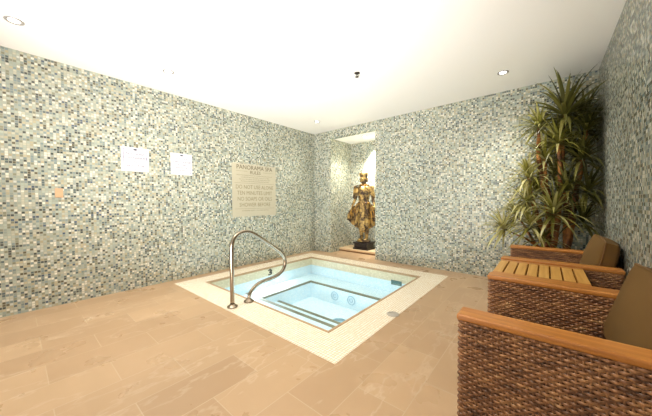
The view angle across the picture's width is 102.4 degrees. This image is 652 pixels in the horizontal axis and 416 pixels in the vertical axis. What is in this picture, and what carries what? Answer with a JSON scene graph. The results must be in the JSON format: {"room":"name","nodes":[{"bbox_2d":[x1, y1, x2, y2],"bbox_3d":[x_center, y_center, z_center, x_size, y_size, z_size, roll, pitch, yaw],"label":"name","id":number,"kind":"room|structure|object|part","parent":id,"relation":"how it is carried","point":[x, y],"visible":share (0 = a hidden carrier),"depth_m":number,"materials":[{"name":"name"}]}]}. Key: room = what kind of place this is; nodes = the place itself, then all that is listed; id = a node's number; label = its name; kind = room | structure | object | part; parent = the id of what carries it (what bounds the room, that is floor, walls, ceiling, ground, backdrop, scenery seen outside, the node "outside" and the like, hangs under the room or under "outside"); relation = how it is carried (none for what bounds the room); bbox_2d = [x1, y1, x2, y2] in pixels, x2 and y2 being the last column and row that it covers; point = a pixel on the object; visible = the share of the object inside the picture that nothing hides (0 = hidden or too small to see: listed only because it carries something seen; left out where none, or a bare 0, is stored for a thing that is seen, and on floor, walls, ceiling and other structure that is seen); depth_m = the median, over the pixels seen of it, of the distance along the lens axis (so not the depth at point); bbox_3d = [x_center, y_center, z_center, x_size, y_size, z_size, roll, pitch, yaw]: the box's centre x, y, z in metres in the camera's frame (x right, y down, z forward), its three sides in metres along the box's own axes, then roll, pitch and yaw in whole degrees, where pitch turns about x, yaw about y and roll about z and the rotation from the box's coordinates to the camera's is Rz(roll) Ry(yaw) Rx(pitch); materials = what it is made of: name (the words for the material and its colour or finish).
{"room":"spa hot tub room","nodes":[
{"label":"spa hot tub room","id":0,"kind":"room"},
{"bbox_2d":[0,46,314,317],"bbox_3d":[-2.308,-0.291,3.800,0.120,2.700,6.200,1,2,40],"label":"wall","id":1,"kind":"structure","parent":0,"point":[112,230],"depth_m":3.31,"materials":[{"name":"grey tile"}]},
{"bbox_2d":[55,188,62,197],"bbox_3d":[-2.968,-0.167,2.915,0.008,0.104,0.064,1,2,40],"label":"wall plate","id":2,"kind":"object","parent":1,"relation":"attached to","point":[58,191],"visible":1,"depth_m":2.91,"materials":[{"name":"plastic"}]},
{"bbox_2d":[121,146,148,171],"bbox_3d":[-2.509,-0.637,3.452,0.008,0.312,0.305,1,2,40],"label":"notice","id":3,"kind":"object","parent":1,"relation":"attached to","point":[132,159],"visible":1,"depth_m":3.44,"materials":[{"name":"white paper"}]},
{"bbox_2d":[170,152,191,175],"bbox_3d":[-2.141,-0.647,3.891,0.008,0.314,0.299,1,2,40],"label":"notice","id":4,"kind":"object","parent":1,"relation":"attached to","point":[181,164],"visible":1,"depth_m":3.89,"materials":[{"name":"white paper"}]},
{"bbox_2d":[232,162,275,216],"bbox_3d":[-1.313,-0.326,4.885,0.007,0.947,0.950,1,2,40],"label":"board","id":5,"kind":"object","parent":1,"relation":"attached to","point":[253,186],"visible":1,"depth_m":4.84,"materials":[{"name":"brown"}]},
{"bbox_2d":[0,250,487,415],"bbox_3d":[-0.214,1.128,2.639,4.855,0.100,7.050,1,2,40],"label":"floor","id":6,"kind":"structure","parent":0,"point":[162,349],"depth_m":1.87,"materials":[{"name":"tile"}]},
{"bbox_2d":[174,253,447,363],"bbox_3d":[-0.137,1.420,3.836,2.866,0.756,2.787,1,2,40],"label":"hot tub","id":7,"kind":"object","parent":6,"relation":"in","point":[325,306],"visible":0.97,"depth_m":4.01,"materials":[{"name":"beige tile"}]},
{"bbox_2d":[227,230,286,308],"bbox_3d":[-0.787,0.654,3.111,0.116,0.826,0.833,1,2,40],"label":"handrail","id":8,"kind":"object","parent":7,"relation":"attached to","point":[232,305],"visible":1,"depth_m":2.97,"materials":[{"name":"metal"}]},
{"bbox_3d":[-0.159,1.529,3.744,1.622,0.023,0.055,1,2,40],"label":"step trim","id":9,"kind":"part","parent":7,"relation":"part of","materials":[{"name":"tile"}]},
{"bbox_3d":[-0.143,1.056,3.845,2.271,0.028,2.194,1,2,40],"label":"rim trim","id":10,"kind":"part","parent":7,"relation":"part of","materials":[{"name":"beige tile"}]},
{"bbox_3d":[-0.066,1.386,3.942,2.215,0.029,1.180,1,2,40],"label":"edge trim","id":11,"kind":"part","parent":7,"relation":"part of","materials":[{"name":"tile"}]},
{"bbox_2d":[387,311,398,316],"bbox_3d":[0.674,1.068,2.642,0.124,0.008,0.123,1,2,40],"label":"floor drain","id":12,"kind":"object","parent":7,"relation":"on","point":[391,313],"visible":1,"depth_m":2.62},
{"bbox_2d":[339,245,374,255],"bbox_3d":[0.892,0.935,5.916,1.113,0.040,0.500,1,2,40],"label":"trim","id":13,"kind":"structure","parent":6,"relation":"on","point":[349,247],"depth_m":5.83,"materials":[{"name":"beige stone"}]},
{"bbox_2d":[347,173,374,250],"bbox_3d":[0.850,0.067,5.861,0.774,1.698,0.330,1,2,40],"label":"statue","id":14,"kind":"object","parent":13,"relation":"on","point":[361,215],"visible":0.96,"depth_m":5.77,"materials":[{"name":"gold metal"}]},
{"bbox_3d":[0.798,0.027,5.763,0.147,1.021,0.062,0,2,26],"label":"panel","id":15,"kind":"part","parent":14,"relation":"part of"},
{"bbox_2d":[492,259,591,285],"bbox_3d":[1.556,0.772,1.928,0.510,0.630,0.544,1,2,40],"label":"side table","id":16,"kind":"object","parent":6,"relation":"on","point":[569,274],"visible":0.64,"depth_m":1.90,"materials":[{"name":"brown wood"}]},
{"bbox_3d":[1.713,0.467,2.110,0.510,0.030,0.050,1,2,40],"label":"rail","id":17,"kind":"part","parent":16,"relation":"part of","materials":[{"name":"brown wood"}]},
{"bbox_3d":[1.399,0.478,1.736,0.510,0.030,0.060,1,2,40],"label":"rail","id":18,"kind":"part","parent":16,"relation":"part of","materials":[{"name":"brown wood"}]},
{"bbox_2d":[479,66,607,249],"bbox_3d":[2.452,-0.267,3.153,1.201,2.636,1.047,1,2,40],"label":"dracaena","id":19,"kind":"object","parent":6,"relation":"on","point":[557,134],"visible":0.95,"depth_m":2.96,"materials":[{"name":"plant"}]},
{"bbox_2d":[457,263,651,415],"bbox_3d":[1.161,0.692,1.282,0.753,0.826,0.908,1,2,40],"label":"armchair","id":20,"kind":"object","parent":6,"relation":"on","point":[541,347],"visible":1,"depth_m":1.06,"materials":[{"name":"wicker"}]},
{"bbox_3d":[1.413,0.768,1.592,0.743,0.569,0.111,1,2,40],"label":"wicker arm","id":21,"kind":"part","parent":20,"relation":"part of"},
{"bbox_3d":[0.902,0.786,0.983,0.743,0.569,0.111,1,2,40],"label":"wicker arm","id":22,"kind":"part","parent":20,"relation":"part of"},
{"bbox_2d":[603,265,651,349],"bbox_3d":[1.367,0.499,1.103,0.214,0.423,0.660,1,2,40],"label":"cushion","id":23,"kind":"object","parent":20,"relation":"on","point":[628,321],"depth_m":1.11,"materials":[{"name":"fabric"}]},
{"bbox_2d":[501,234,625,289],"bbox_3d":[2.124,0.658,2.429,0.753,0.826,0.908,1,2,40],"label":"armchair","id":24,"kind":"object","parent":6,"relation":"on","point":[599,259],"visible":0.18,"depth_m":2.09,"materials":[{"name":"brown wicker"}]},
{"bbox_3d":[2.376,0.734,2.739,0.743,0.569,0.111,1,2,40],"label":"wicker arm","id":25,"kind":"part","parent":24,"relation":"part of"},
{"bbox_3d":[1.865,0.752,2.130,0.743,0.569,0.111,1,2,40],"label":"wicker arm","id":26,"kind":"part","parent":24,"relation":"part of"},
{"bbox_2d":[579,235,619,267],"bbox_3d":[2.330,0.465,2.251,0.214,0.423,0.660,1,2,40],"label":"cushion","id":27,"kind":"object","parent":24,"relation":"on","point":[600,250],"depth_m":2.04,"materials":[{"name":"fabric"}]},
{"bbox_2d":[0,0,625,133],"bbox_3d":[-0.463,-1.663,2.289,4.855,0.100,6.320,1,2,40],"label":"ceiling","id":28,"kind":"structure","parent":0,"point":[293,64],"depth_m":2.63,"materials":[{"name":"paint"}]},
{"bbox_2d":[3,16,24,25],"bbox_3d":[-2.662,-1.596,2.238,0.120,0.008,0.120,1,2,40],"label":"recessed light","id":29,"kind":"object","parent":28,"relation":"in","point":[10,19],"visible":1,"depth_m":2.23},
{"bbox_2d":[163,69,173,73],"bbox_3d":[-1.876,-1.622,3.124,0.120,0.008,0.120,1,2,40],"label":"recessed light","id":30,"kind":"object","parent":28,"relation":"in","point":[167,71],"visible":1,"depth_m":3.11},
{"bbox_2d":[497,70,508,74],"bbox_3d":[2.154,-1.645,3.190,0.120,0.008,0.120,1,2,40],"label":"recessed light","id":31,"kind":"object","parent":28,"relation":"in","point":[503,72],"visible":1,"depth_m":3.18,"materials":[{"name":"white"}]},
{"bbox_2d":[335,131,374,143],"bbox_3d":[0.821,-1.592,5.784,1.113,0.100,0.680,1,2,40],"label":"ceiling","id":32,"kind":"structure","parent":0,"point":[358,138],"depth_m":5.82,"materials":[{"name":"paint"}]},
{"bbox_2d":[314,70,598,276],"bbox_3d":[1.491,-0.334,4.737,4.735,2.700,0.120,1,2,40],"label":"wall","id":33,"kind":"structure","parent":0,"point":[436,168],"depth_m":4.25,"materials":[{"name":"grey tile"}]},
{"bbox_2d":[334,139,374,251],"bbox_3d":[0.867,-0.326,5.861,1.353,2.635,0.800,1,2,40],"label":"wall niche","id":34,"kind":"object","parent":33,"relation":"in","point":[350,160],"visible":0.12,"depth_m":6.17,"materials":[{"name":"grey tile"}]},
{"bbox_2d":[595,0,651,278],"bbox_3d":[1.357,-0.234,0.803,0.120,2.700,6.320,1,2,40],"label":"wall","id":35,"kind":"structure","parent":0,"point":[626,63],"depth_m":1.93,"materials":[{"name":"grey tile"}]}
]}

